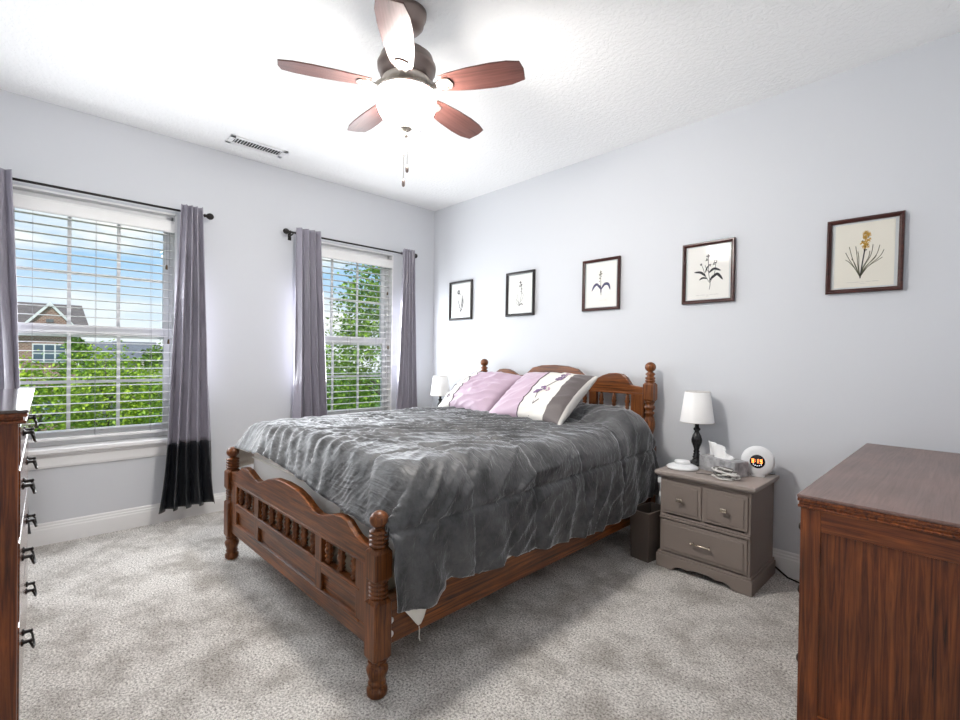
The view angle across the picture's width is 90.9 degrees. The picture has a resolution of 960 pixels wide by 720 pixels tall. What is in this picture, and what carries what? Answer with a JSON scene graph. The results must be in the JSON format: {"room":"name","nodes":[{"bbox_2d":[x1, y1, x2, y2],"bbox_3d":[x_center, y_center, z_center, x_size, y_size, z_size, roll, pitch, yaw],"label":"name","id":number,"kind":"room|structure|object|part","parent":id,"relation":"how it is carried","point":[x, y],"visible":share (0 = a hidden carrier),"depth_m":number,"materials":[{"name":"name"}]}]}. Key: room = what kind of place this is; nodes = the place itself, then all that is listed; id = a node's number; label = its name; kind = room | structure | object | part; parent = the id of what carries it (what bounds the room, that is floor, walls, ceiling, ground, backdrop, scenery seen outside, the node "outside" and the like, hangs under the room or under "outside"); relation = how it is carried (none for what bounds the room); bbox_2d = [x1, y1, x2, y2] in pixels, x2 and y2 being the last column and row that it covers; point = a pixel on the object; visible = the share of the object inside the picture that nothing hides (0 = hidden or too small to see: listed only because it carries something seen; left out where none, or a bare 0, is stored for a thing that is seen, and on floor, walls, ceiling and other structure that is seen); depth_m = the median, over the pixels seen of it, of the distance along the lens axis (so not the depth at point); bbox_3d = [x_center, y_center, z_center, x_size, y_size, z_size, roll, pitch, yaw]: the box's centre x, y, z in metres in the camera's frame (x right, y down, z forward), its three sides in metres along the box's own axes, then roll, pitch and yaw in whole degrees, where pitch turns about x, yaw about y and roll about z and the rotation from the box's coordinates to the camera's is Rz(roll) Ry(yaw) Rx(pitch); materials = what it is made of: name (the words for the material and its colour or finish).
{"room":"bedroom","nodes":[
{"label":"bedroom","id":0,"kind":"room"},
{"bbox_2d":[0,89,434,524],"bbox_3d":[-1.865,-0.216,3.826,3.940,2.740,0.160,0,1,-44],"label":"wall","id":1,"kind":"structure","parent":0,"point":[250,262],"depth_m":3.63,"materials":[{"name":"grey paint"}]},
{"bbox_2d":[13,184,176,470],"bbox_3d":[-2.550,-0.188,3.131,0.990,1.725,0.213,0,1,-44],"label":"window","id":2,"kind":"structure","parent":1,"relation":"in","point":[50,454],"depth_m":3.18,"materials":[{"name":"white plastic"}]},
{"bbox_3d":[-2.601,-0.572,3.188,0.848,0.840,0.030,0,1,-44],"label":"sash","id":3,"kind":"part","parent":2,"relation":"part of","materials":[{"name":"white plastic"}]},
{"bbox_3d":[-2.591,0.143,3.171,0.848,0.740,0.030,0,1,-44],"label":"sash","id":4,"kind":"part","parent":2,"relation":"part of","materials":[{"name":"white plastic"}]},
{"bbox_2d":[13,193,174,442],"bbox_3d":[-2.537,-0.243,3.118,0.874,1.507,0.071,0,1,-44],"label":"window blind","id":5,"kind":"object","parent":2,"relation":"attached to","point":[20,201],"visible":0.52,"depth_m":3.10,"materials":[{"name":"white plastic"}]},
{"bbox_3d":[-2.542,-0.247,3.123,0.610,1.487,0.058,0,1,-44],"label":"ladder cord","id":6,"kind":"part","parent":5,"relation":"part of","materials":[{"name":"white fabric"}]},
{"bbox_3d":[-2.553,0.501,3.129,0.868,0.018,0.052,0,1,-44],"label":"rail","id":7,"kind":"part","parent":5,"relation":"part of","materials":[{"name":"white plastic"}]},
{"bbox_3d":[-2.223,-0.548,3.376,0.002,0.800,0.002,0,1,-44],"label":"pull cord","id":8,"kind":"part","parent":5,"relation":"part of","materials":[{"name":"grey plastic"}]},
{"bbox_2d":[12,177,213,219],"bbox_3d":[-2.504,-1.047,3.013,1.437,0.080,0.109,0,1,-44],"label":"curtain rod","id":9,"kind":"object","parent":1,"relation":"attached to","point":[209,216],"visible":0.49,"depth_m":3.04,"materials":[{"name":"brown metal"}]},
{"bbox_2d":[0,168,30,533],"bbox_3d":[-2.790,-0.020,2.679,0.112,2.152,0.366,1,1,44],"label":"curtain","id":10,"kind":"object","parent":9,"relation":"hanging from","point":[9,352],"visible":0.42,"depth_m":2.72,"materials":[{"name":"grey fabric"}]},
{"bbox_3d":[-2.795,-0.255,2.666,0.328,1.681,0.090,0,1,-44],"label":"panel","id":11,"kind":"part","parent":10,"relation":"part of","materials":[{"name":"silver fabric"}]},
{"bbox_2d":[159,204,214,513],"bbox_3d":[-2.079,-0.015,3.360,0.346,2.152,0.111,0,1,-44],"label":"curtain","id":12,"kind":"object","parent":9,"relation":"hanging from","point":[188,468],"visible":1,"depth_m":3.35,"materials":[{"name":"grey fabric"}]},
{"bbox_3d":[-2.062,-0.250,3.364,0.280,1.681,0.093,0,1,-44],"label":"panel","id":13,"kind":"part","parent":12,"relation":"part of","materials":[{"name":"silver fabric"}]},
{"bbox_2d":[27,492,225,547],"bbox_3d":[-1.824,1.087,3.773,3.620,0.136,0.014,0,1,-44],"label":"baseboard","id":14,"kind":"structure","parent":1,"relation":"attached to","point":[58,531],"depth_m":3.15,"materials":[{"name":"white paint"}]},
{"bbox_2d":[283,228,417,257],"bbox_3d":[-1.136,-1.038,4.317,1.337,0.080,0.109,0,1,-44],"label":"curtain rod","id":15,"kind":"object","parent":1,"relation":"attached to","point":[285,230],"visible":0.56,"depth_m":4.19,"materials":[{"name":"brown metal"}]},
{"bbox_2d":[292,227,327,418],"bbox_3d":[-1.397,-0.010,4.009,0.359,2.152,0.118,0,1,-44],"label":"curtain","id":16,"kind":"object","parent":15,"relation":"hanging from","point":[309,384],"visible":0.72,"depth_m":3.96,"materials":[{"name":"grey fabric"}]},
{"bbox_3d":[-1.115,-1.047,4.295,1.205,0.016,0.016,0,1,-44],"label":"rod","id":17,"kind":"part","parent":15,"relation":"part of","materials":[{"name":"brown metal"}]},
{"bbox_2d":[396,248,416,408],"bbox_3d":[-0.728,-0.005,4.649,0.310,2.152,0.110,0,1,-44],"label":"curtain","id":18,"kind":"object","parent":15,"relation":"hanging from","point":[406,395],"visible":0.66,"depth_m":4.63,"materials":[{"name":"grey fabric"}]},
{"bbox_2d":[321,241,393,414],"bbox_3d":[-1.225,-0.179,4.393,0.990,1.725,0.213,0,1,-44],"label":"window","id":19,"kind":"structure","parent":1,"relation":"in","point":[386,361],"depth_m":4.65,"materials":[{"name":"white plastic"}]},
{"bbox_3d":[-1.276,-0.563,4.450,0.848,0.840,0.030,0,1,-44],"label":"sash","id":20,"kind":"part","parent":19,"relation":"part of","materials":[{"name":"white plastic"}]},
{"bbox_3d":[-1.266,0.153,4.434,0.848,0.740,0.030,0,1,-44],"label":"sash","id":21,"kind":"part","parent":19,"relation":"part of","materials":[{"name":"white plastic"}]},
{"bbox_2d":[322,248,392,414],"bbox_3d":[-1.212,-0.234,4.380,0.874,1.507,0.071,0,1,-44],"label":"window blind","id":22,"kind":"object","parent":19,"relation":"attached to","point":[326,253],"visible":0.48,"depth_m":4.42,"materials":[{"name":"white plastic"}]},
{"bbox_3d":[-1.217,-0.238,4.385,0.610,1.487,0.058,0,1,-44],"label":"ladder cord","id":23,"kind":"part","parent":22,"relation":"part of","materials":[{"name":"grey plastic"}]},
{"bbox_2d":[19,510,798,719],"bbox_3d":[-0.382,1.248,2.259,3.940,0.120,4.520,0,1,-44],"label":"floor","id":24,"kind":"structure","parent":0,"point":[153,621],"depth_m":1.98,"materials":[{"name":"carpet"}]},
{"bbox_2d":[0,388,38,719],"bbox_3d":[-1.812,0.652,1.575,0.490,1.040,1.024,0,1,-43],"label":"dresser","id":25,"kind":"object","parent":24,"relation":"on","point":[15,404],"visible":1,"depth_m":1.35,"materials":[{"name":"brown"}]},
{"bbox_3d":[-1.812,0.157,1.566,0.472,0.030,1.020,0,1,-43],"label":"moulding","id":26,"kind":"part","parent":25,"relation":"part of","materials":[{"name":"brown wood"}]},
{"bbox_3d":[-1.359,0.682,1.371,0.024,0.998,0.025,0,1,-43],"label":"leg","id":27,"kind":"part","parent":25,"relation":"part of","materials":[{"name":"brown wood"}]},
{"bbox_3d":[-1.509,0.249,1.545,0.022,0.115,0.439,0,1,-43],"label":"drawer","id":28,"kind":"part","parent":25,"relation":"part of","materials":[{"name":"brown wood"}]},
{"bbox_3d":[-1.669,0.928,1.713,0.022,0.290,0.882,0,1,-43],"label":"drawer","id":29,"kind":"part","parent":25,"relation":"part of","materials":[{"name":"brown wood"}]},
{"bbox_3d":[-1.665,0.651,1.711,0.022,0.235,0.882,0,1,-43],"label":"drawer","id":30,"kind":"part","parent":25,"relation":"part of","materials":[{"name":"brown wood"}]},
{"bbox_3d":[-1.661,0.418,1.709,0.022,0.200,0.882,0,1,-43],"label":"drawer","id":31,"kind":"part","parent":25,"relation":"part of","materials":[{"name":"brown wood"}]},
{"bbox_3d":[-1.500,0.931,1.571,0.034,0.051,0.099,0,1,-43],"label":"handle","id":32,"kind":"part","parent":25,"relation":"part of","materials":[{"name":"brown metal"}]},
{"bbox_3d":[-1.496,0.653,1.568,0.034,0.051,0.099,0,1,-43],"label":"handle","id":33,"kind":"part","parent":25,"relation":"part of","materials":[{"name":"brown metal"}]},
{"bbox_3d":[-1.492,0.421,1.567,0.034,0.051,0.099,0,1,-43],"label":"handle","id":34,"kind":"part","parent":25,"relation":"part of","materials":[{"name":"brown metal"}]},
{"bbox_3d":[-1.488,0.248,1.564,0.034,0.051,0.099,0,1,-43],"label":"handle","id":35,"kind":"part","parent":25,"relation":"part of","materials":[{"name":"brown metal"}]},
{"bbox_3d":[-1.800,0.924,1.897,0.034,0.051,0.099,0,1,-43],"label":"handle","id":36,"kind":"part","parent":25,"relation":"part of","materials":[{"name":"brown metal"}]},
{"bbox_3d":[-1.796,0.646,1.894,0.034,0.051,0.099,0,1,-43],"label":"handle","id":37,"kind":"part","parent":25,"relation":"part of","materials":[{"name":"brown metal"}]},
{"bbox_3d":[-1.792,0.414,1.893,0.034,0.051,0.099,0,1,-43],"label":"handle","id":38,"kind":"part","parent":25,"relation":"part of","materials":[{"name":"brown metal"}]},
{"bbox_3d":[-1.788,0.242,1.890,0.034,0.051,0.099,0,1,-43],"label":"handle","id":39,"kind":"part","parent":25,"relation":"part of","materials":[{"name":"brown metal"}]},
{"bbox_2d":[224,359,656,699],"bbox_3d":[-0.165,0.591,2.973,2.176,1.189,1.638,0,1,-45],"label":"bed","id":40,"kind":"object","parent":24,"relation":"on","point":[360,599],"visible":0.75,"depth_m":2.06,"materials":[{"name":"brown wood"}]},
{"bbox_3d":[-1.462,0.839,2.789,0.078,0.657,0.078,0,1,-45],"label":"post","id":41,"kind":"part","parent":40,"relation":"part of","materials":[{"name":"brown wood"}]},
{"bbox_3d":[-1.276,0.902,2.604,0.012,0.079,0.280,0,1,-45],"label":"panel","id":42,"kind":"part","parent":40,"relation":"part of","materials":[{"name":"brown wood"}]},
{"bbox_3d":[-0.912,0.910,2.238,0.012,0.079,0.652,0,1,-45],"label":"panel","id":43,"kind":"part","parent":40,"relation":"part of","materials":[{"name":"brown wood"}]},
{"bbox_3d":[-0.914,0.851,2.235,0.040,0.046,1.360,0,1,-45],"label":"spindle rail","id":44,"kind":"part","parent":40,"relation":"part of","materials":[{"name":"brown wood"}]},
{"bbox_3d":[-0.916,0.980,2.236,0.040,0.070,1.488,0,1,-45],"label":"rail","id":45,"kind":"part","parent":40,"relation":"part of","materials":[{"name":"brown wood"}]},
{"bbox_3d":[-0.909,0.649,2.235,0.036,0.146,1.488,0,1,-45],"label":"crest rail","id":46,"kind":"part","parent":40,"relation":"part of","materials":[{"name":"brown wood"}]},
{"bbox_2d":[244,492,395,589],"bbox_3d":[-0.168,0.891,2.977,2.000,0.212,1.490,0,1,-45],"label":"box spring","id":47,"kind":"object","parent":40,"relation":"on","point":[391,582],"visible":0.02,"depth_m":2.00,"materials":[{"name":"beige fabric"}]},
{"bbox_2d":[252,454,394,558],"bbox_3d":[-0.155,0.627,2.980,1.970,0.313,1.505,0,1,-45],"label":"mattress","id":48,"kind":"object","parent":47,"relation":"on","point":[266,469],"visible":0.06,"depth_m":2.36,"materials":[{"name":"white fabric"}]},
{"bbox_2d":[234,402,659,612],"bbox_3d":[-0.182,0.592,2.943,2.052,0.654,1.793,0,1,-45],"label":"comforter","id":49,"kind":"object","parent":48,"relation":"on","point":[462,491],"visible":0.85,"depth_m":2.18,"materials":[{"name":"grey fabric"}]},
{"bbox_2d":[489,372,597,424],"bbox_3d":[0.418,0.252,3.235,0.439,0.340,0.630,0,1,-45],"label":"pillow","id":50,"kind":"object","parent":49,"relation":"on","point":[551,397],"visible":0.92,"depth_m":3.11,"materials":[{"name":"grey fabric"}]},
{"bbox_2d":[438,371,521,410],"bbox_3d":[-0.008,0.264,3.749,0.407,0.346,0.620,0,1,-39],"label":"pillow","id":51,"kind":"object","parent":48,"relation":"on","point":[480,390],"visible":0.78,"depth_m":3.61,"materials":[{"name":"pink fabric"}]},
{"bbox_3d":[-0.548,0.918,1.872,0.012,0.079,0.280,0,1,-45],"label":"panel","id":52,"kind":"part","parent":40,"relation":"part of","materials":[{"name":"brown wood"}]},
{"bbox_3d":[-0.363,0.864,1.683,0.078,0.657,0.078,0,1,-45],"label":"post","id":53,"kind":"part","parent":40,"relation":"part of","materials":[{"name":"brown wood"}]},
{"bbox_2d":[405,556,510,639],"bbox_3d":[0.359,0.830,2.368,1.820,0.466,0.024,0,1,-45],"label":"sheet","id":54,"kind":"object","parent":40,"relation":"hanging from","point":[417,616],"visible":0.02,"depth_m":1.77,"materials":[{"name":"white fabric"}]},
{"bbox_3d":[0.031,0.583,4.268,0.073,1.189,0.073,0,1,-45],"label":"post","id":55,"kind":"part","parent":40,"relation":"part of","materials":[{"name":"brown wood"}]},
{"bbox_3d":[0.372,0.946,2.432,2.028,0.187,0.028,0,1,-45],"label":"rail","id":56,"kind":"part","parent":40,"relation":"part of","materials":[{"name":"brown wood"}]},
{"bbox_3d":[0.588,0.128,3.711,0.036,0.180,1.488,0,1,-45],"label":"crest rail","id":57,"kind":"part","parent":40,"relation":"part of","materials":[{"name":"brown wood"}]},
{"bbox_3d":[1.131,0.608,3.161,0.073,1.189,0.073,0,1,-45],"label":"post","id":58,"kind":"part","parent":40,"relation":"part of","materials":[{"name":"brown wood"}]},
{"bbox_2d":[630,502,660,562],"bbox_3d":[1.042,1.054,2.904,0.225,0.298,0.135,0,1,-37],"label":"waste bin","id":59,"kind":"object","parent":24,"relation":"on","point":[645,523],"visible":0.73,"depth_m":2.84,"materials":[{"name":"brown"}]},
{"bbox_2d":[655,460,779,596],"bbox_3d":[1.353,0.928,2.723,0.435,0.562,0.536,0,1,-44],"label":"nightstand","id":60,"kind":"object","parent":24,"relation":"on","point":[712,527],"visible":0.97,"depth_m":2.57,"materials":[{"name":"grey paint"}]},
{"bbox_2d":[658,477,660,502],"bbox_3d":[1.115,0.794,2.893,0.050,0.183,0.038,0,1,-44],"label":"cable","id":61,"kind":"object","parent":60,"relation":"attached to","point":[659,478],"visible":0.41,"depth_m":2.88,"materials":[{"name":"white plastic"}]},
{"bbox_3d":[1.145,0.791,2.683,0.023,0.186,0.222,0,1,-44],"label":"drawer","id":62,"kind":"part","parent":60,"relation":"part of","materials":[{"name":"brown paint"}]},
{"bbox_2d":[666,459,698,470],"bbox_3d":[1.201,0.619,2.841,0.176,0.050,0.237,1,0,-5],"label":"machine","id":63,"kind":"object","parent":60,"relation":"on","point":[678,464],"visible":1,"depth_m":2.77,"materials":[{"name":"white plastic"}]},
{"bbox_2d":[680,391,714,466],"bbox_3d":[1.338,0.419,2.913,0.198,0.452,0.198,0,1,-44],"label":"table lamp","id":64,"kind":"object","parent":60,"relation":"on","point":[697,408],"visible":0.91,"depth_m":2.85,"materials":[{"name":"white fabric"}]},
{"bbox_3d":[1.340,0.288,2.912,0.196,0.190,0.196,0,1,-44],"label":"lamp shade","id":65,"kind":"part","parent":64,"relation":"part of","materials":[{"name":"white fabric"}]},
{"bbox_3d":[1.205,1.018,2.584,0.030,0.013,0.113,0,1,-44],"label":"handle","id":66,"kind":"part","parent":60,"relation":"part of","materials":[{"name":"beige metal"}]},
{"bbox_3d":[1.222,1.018,2.600,0.023,0.180,0.456,0,1,-44],"label":"drawer","id":67,"kind":"part","parent":60,"relation":"part of","materials":[{"name":"brown paint"}]},
{"bbox_3d":[1.225,0.909,2.600,0.024,0.026,0.480,0,1,-44],"label":"moulding","id":68,"kind":"part","parent":60,"relation":"part of","materials":[{"name":"brown paint"}]},
{"bbox_2d":[696,466,740,480],"bbox_3d":[1.311,0.619,2.610,0.106,0.056,0.232,0,1,-44],"label":"coiled cord","id":69,"kind":"object","parent":60,"relation":"on","point":[722,473],"visible":1,"depth_m":2.56,"materials":[{"name":"white plastic"}]},
{"bbox_2d":[699,441,747,476],"bbox_3d":[1.400,0.566,2.721,0.110,0.164,0.238,1,0,-24],"label":"tissue box","id":70,"kind":"object","parent":60,"relation":"on","point":[718,456],"visible":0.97,"depth_m":2.72,"materials":[{"name":"white paint"}]},
{"bbox_3d":[1.306,0.795,2.514,0.023,0.186,0.222,0,1,-44],"label":"drawer","id":71,"kind":"part","parent":60,"relation":"part of","materials":[{"name":"brown paint"}]},
{"bbox_2d":[741,446,774,477],"bbox_3d":[1.578,0.566,2.675,0.166,0.170,0.137,1,1,36],"label":"alarm clock","id":72,"kind":"object","parent":60,"relation":"on","point":[761,462],"visible":0.98,"depth_m":2.62,"materials":[{"name":"white plastic"}]},
{"bbox_2d":[775,566,798,582],"bbox_3d":[1.764,1.191,2.545,0.040,0.047,0.357,1,1,-35],"label":"power cable","id":73,"kind":"object","parent":24,"relation":"on","point":[779,570],"visible":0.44,"depth_m":2.62,"materials":[{"name":"black paint"}]},
{"bbox_2d":[796,443,959,719],"bbox_3d":[1.639,0.821,1.747,1.353,0.800,0.564,0,1,-44],"label":"dresser","id":74,"kind":"object","parent":24,"relation":"on","point":[878,588],"visible":1,"depth_m":1.36,"materials":[{"name":"brown wood"}]},
{"bbox_3d":[1.171,1.123,1.282,0.020,0.090,0.423,0,1,-44],"label":"rail","id":75,"kind":"part","parent":74,"relation":"part of","materials":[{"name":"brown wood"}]},
{"bbox_3d":[1.654,0.446,1.733,1.351,0.030,0.535,0,1,-44],"label":"moulding","id":76,"kind":"part","parent":74,"relation":"part of","materials":[{"name":"brown wood"}]},
{"bbox_3d":[1.178,0.818,1.282,0.014,0.600,0.427,0,1,-44],"label":"panel","id":77,"kind":"part","parent":74,"relation":"part of","materials":[{"name":"brown wood"}]},
{"bbox_3d":[1.180,0.491,1.277,0.020,0.065,0.423,0,1,-44],"label":"rail","id":78,"kind":"part","parent":74,"relation":"part of","materials":[{"name":"brown wood"}]},
{"bbox_3d":[-0.365,0.889,4.526,0.435,0.562,0.536,0,1,-44],"label":"nightstand","id":79,"kind":"object","parent":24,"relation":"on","visible":0},
{"bbox_2d":[430,376,449,406],"bbox_3d":[-0.387,0.381,4.605,0.198,0.452,0.198,0,1,-44],"label":"table lamp","id":80,"kind":"object","parent":79,"relation":"on","point":[440,384],"visible":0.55,"depth_m":4.53,"materials":[{"name":"white fabric"}]},
{"bbox_3d":[-0.385,0.250,4.604,0.196,0.190,0.196,0,1,-44],"label":"lamp shade","id":81,"kind":"part","parent":80,"relation":"part of","materials":[{"name":"white fabric"}]},
{"bbox_2d":[0,0,959,210],"bbox_3d":[-0.341,-1.627,2.236,3.940,0.150,4.520,0,1,-44],"label":"ceiling","id":82,"kind":"structure","parent":0,"point":[602,76],"depth_m":2.48,"materials":[{"name":"white paint"}]},
{"bbox_2d":[225,134,288,157],"bbox_3d":[-1.644,-1.576,3.496,0.400,0.009,0.150,0,1,-44],"label":"ceiling vent","id":83,"kind":"object","parent":82,"relation":"in","point":[233,139],"visible":1,"depth_m":3.48,"materials":[{"name":"white metal"}]},
{"bbox_2d":[277,0,524,186],"bbox_3d":[-0.338,-1.163,2.142,1.023,0.775,1.007,0,1,-44],"label":"ceiling fan","id":84,"kind":"object","parent":82,"relation":"hanging from","point":[406,96],"visible":1,"depth_m":2.02,"materials":[{"name":"brown wood"}]},
{"bbox_3d":[-0.655,-1.217,2.003,0.378,0.031,0.134,1,0,-19],"label":"blade","id":85,"kind":"part","parent":84,"relation":"part of","materials":[{"name":"brown wood"}]},
{"bbox_3d":[-0.547,-1.218,2.378,0.134,0.031,0.378,0,1,-40],"label":"blade","id":86,"kind":"part","parent":84,"relation":"part of","materials":[{"name":"brown wood"}]},
{"bbox_3d":[-0.311,-1.210,1.768,0.134,0.031,0.378,1,0,-3],"label":"blade","id":87,"kind":"part","parent":84,"relation":"part of","materials":[{"name":"brown wood"}]},
{"bbox_3d":[-0.341,-0.903,2.115,0.009,0.195,0.009,0,1,-44],"label":"pull chain","id":88,"kind":"part","parent":84,"relation":"part of","materials":[{"name":"silver metal"}]},
{"bbox_3d":[-0.330,-1.107,2.113,0.268,0.140,0.268,0,1,-44],"label":"lamp shade","id":89,"kind":"part","parent":84,"relation":"part of","materials":[{"name":"white glass"}]},
{"bbox_3d":[-0.129,-1.212,2.392,0.134,0.031,0.378,1,1,35],"label":"blade","id":90,"kind":"part","parent":84,"relation":"part of","materials":[{"name":"brown wood"}]},
{"bbox_3d":[0.002,-1.207,2.018,0.378,0.031,0.134,1,0,16],"label":"blade","id":91,"kind":"part","parent":84,"relation":"part of","materials":[{"name":"brown wood"}]},
{"bbox_2d":[432,32,959,554],"bbox_3d":[1.007,-0.172,3.552,0.160,2.740,4.200,0,1,-44],"label":"wall","id":92,"kind":"structure","parent":0,"point":[809,377],"depth_m":2.74,"materials":[{"name":"grey paint"}]},
{"bbox_2d":[449,279,472,320],"bbox_3d":[-0.194,-0.589,4.678,0.022,0.386,0.335,1,0,-44],"label":"picture frame","id":93,"kind":"object","parent":92,"relation":"attached to","point":[460,292],"visible":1,"depth_m":4.68,"materials":[{"name":"white"}]},
{"bbox_2d":[452,283,469,317],"bbox_3d":[-0.190,-0.589,4.682,0.004,0.330,0.269,0,1,-44],"label":"print","id":94,"kind":"object","parent":93,"relation":"attached to","point":[460,291],"depth_m":4.68,"materials":[{"name":"grey paper"}]},
{"bbox_2d":[505,269,535,316],"bbox_3d":[0.346,-0.577,4.111,0.022,0.386,0.325,1,0,-44],"label":"picture frame","id":95,"kind":"object","parent":92,"relation":"attached to","point":[520,286],"visible":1,"depth_m":4.11,"materials":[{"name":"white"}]},
{"bbox_2d":[509,273,531,313],"bbox_3d":[0.350,-0.577,4.115,0.004,0.330,0.259,0,1,-44],"label":"print","id":96,"kind":"object","parent":95,"relation":"attached to","point":[520,284],"depth_m":4.11,"materials":[{"name":"white paper"}]},
{"bbox_2d":[582,256,620,311],"bbox_3d":[0.901,-0.564,3.529,0.022,0.386,0.318,1,0,-44],"label":"picture frame","id":97,"kind":"object","parent":92,"relation":"attached to","point":[601,278],"visible":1,"depth_m":3.53,"materials":[{"name":"brown wood"}]},
{"bbox_2d":[586,260,616,307],"bbox_3d":[0.905,-0.564,3.533,0.004,0.330,0.252,0,1,-44],"label":"print","id":98,"kind":"object","parent":97,"relation":"attached to","point":[601,275],"depth_m":3.53,"materials":[{"name":"white paper"}]},
{"bbox_2d":[681,237,735,304],"bbox_3d":[1.432,-0.552,2.972,0.022,0.386,0.316,1,0,-44],"label":"picture frame","id":99,"kind":"object","parent":92,"relation":"attached to","point":[708,268],"visible":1,"depth_m":2.97,"materials":[{"name":"brown wood"}]},
{"bbox_2d":[687,243,729,299],"bbox_3d":[1.436,-0.552,2.976,0.004,0.330,0.250,0,1,-44],"label":"print","id":100,"kind":"object","parent":99,"relation":"attached to","point":[708,264],"depth_m":2.97,"materials":[{"name":"white paper"}]},
{"bbox_2d":[624,525,799,579],"bbox_3d":[0.925,1.129,3.502,0.014,0.136,4.200,0,1,-44],"label":"baseboard","id":101,"kind":"structure","parent":92,"relation":"attached to","point":[787,562],"depth_m":2.65,"materials":[{"name":"white paint"}]},
{"bbox_2d":[825,210,905,294],"bbox_3d":[1.962,-0.540,2.416,0.022,0.386,0.310,1,1,-44],"label":"picture frame","id":102,"kind":"object","parent":92,"relation":"attached to","point":[866,253],"visible":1,"depth_m":2.41,"materials":[{"name":"brown wood"}]},
{"bbox_2d":[834,218,895,288],"bbox_3d":[1.965,-0.540,2.420,0.004,0.330,0.243,0,1,-44],"label":"print","id":103,"kind":"object","parent":102,"relation":"attached to","point":[864,248],"depth_m":2.41,"materials":[{"name":"white paper"}]},
{"label":"outside","id":104,"kind":"structure","parent":0,"visible":0},
{"bbox_2d":[85,373,379,427],"bbox_3d":[-31.760,3.552,37.795,120.000,0.200,89.540,0,1,-44],"label":"ground","id":105,"kind":"structure","parent":104,"point":[151,419],"depth_m":39.23,"materials":[{"name":"green plant"}]},
{"bbox_2d":[17,302,87,430],"bbox_3d":[-23.781,0.436,21.493,8.630,6.520,8.850,0,1,-44],"label":"house","id":106,"kind":"structure","parent":105,"relation":"on","point":[25,318],"depth_m":20.61,"materials":[{"name":"red brick"}]},
{"bbox_3d":[-19.069,-0.492,20.389,0.300,0.330,0.040,0,1,-44],"label":"pane","id":107,"kind":"part","parent":106,"relation":"part of","materials":[{"name":"blue glass"}]},
{"bbox_3d":[-19.074,-0.102,20.392,0.300,0.330,0.040,0,1,-44],"label":"pane","id":108,"kind":"part","parent":106,"relation":"part of","materials":[{"name":"blue glass"}]},
{"bbox_3d":[-18.808,-0.490,20.637,0.300,0.330,0.040,0,1,-44],"label":"pane","id":109,"kind":"part","parent":106,"relation":"part of","materials":[{"name":"blue glass"}]},
{"bbox_3d":[-18.814,-0.100,20.640,0.300,0.330,0.040,0,1,-44],"label":"pane","id":110,"kind":"part","parent":106,"relation":"part of","materials":[{"name":"blue glass"}]},
{"bbox_3d":[-18.547,-0.488,20.886,0.300,0.330,0.040,0,1,-44],"label":"pane","id":111,"kind":"part","parent":106,"relation":"part of","materials":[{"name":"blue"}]},
{"bbox_3d":[-18.553,-0.098,20.889,0.300,0.330,0.040,0,1,-44],"label":"pane","id":112,"kind":"part","parent":106,"relation":"part of","materials":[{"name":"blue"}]},
{"bbox_2d":[19,349,125,431],"bbox_3d":[-8.884,1.896,9.319,2.747,4.231,2.401,1,0,-1],"label":"tree","id":113,"kind":"object","parent":105,"relation":"on","point":[39,390],"visible":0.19,"depth_m":9.41,"materials":[{"name":"green plant"}]},
{"bbox_2d":[50,337,103,428],"bbox_3d":[-14.287,1.410,16.732,1.531,4.926,1.486,0,1,-44],"label":"tree","id":114,"kind":"object","parent":105,"relation":"on","point":[74,346],"visible":0.27,"depth_m":16.57,"materials":[{"name":"green plant"}]},
{"bbox_2d":[39,339,161,429],"bbox_3d":[-8.563,1.752,10.795,2.536,4.504,2.726,1,1,-33],"label":"tree","id":115,"kind":"object","parent":105,"relation":"on","point":[110,364],"visible":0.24,"depth_m":10.59,"materials":[{"name":"green plant"}]},
{"bbox_2d":[81,341,142,418],"bbox_3d":[-24.887,1.201,31.542,3.300,4.800,6.600,0,1,-44],"label":"house","id":116,"kind":"structure","parent":105,"relation":"on","point":[135,347],"depth_m":30.45,"materials":[{"name":"beige"}]},
{"bbox_2d":[98,357,162,424],"bbox_3d":[-7.276,1.979,10.876,2.740,4.087,2.547,0,1,-44],"label":"tree","id":117,"kind":"object","parent":105,"relation":"on","point":[158,387],"visible":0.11,"depth_m":10.37,"materials":[{"name":"green plant"}]},
{"bbox_2d":[112,341,159,400],"bbox_3d":[-29.174,0.973,39.884,3.000,5.000,6.600,0,1,-44],"label":"house","id":118,"kind":"structure","parent":105,"relation":"on","point":[142,345],"depth_m":39.46,"materials":[{"name":"beige"}]},
{"bbox_2d":[131,342,162,396],"bbox_3d":[-19.013,1.221,28.903,4.166,4.979,3.791,0,1,-44],"label":"tree","id":119,"kind":"object","parent":105,"relation":"on","point":[155,356],"visible":0.16,"depth_m":28.00,"materials":[{"name":"green plant"}]},
{"bbox_2d":[325,345,376,409],"bbox_3d":[-4.064,1.748,12.168,3.028,4.621,3.182,0,1,-44],"label":"tree","id":120,"kind":"object","parent":105,"relation":"on","point":[328,351],"visible":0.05,"depth_m":12.01,"materials":[{"name":"green plant"}]},
{"bbox_2d":[323,264,380,409],"bbox_3d":[-1.922,0.647,10.686,3.273,6.906,3.349,1,1,29],"label":"tree","id":121,"kind":"object","parent":105,"relation":"on","point":[368,353],"visible":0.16,"depth_m":10.06,"materials":[{"name":"green plant"}]}
]}

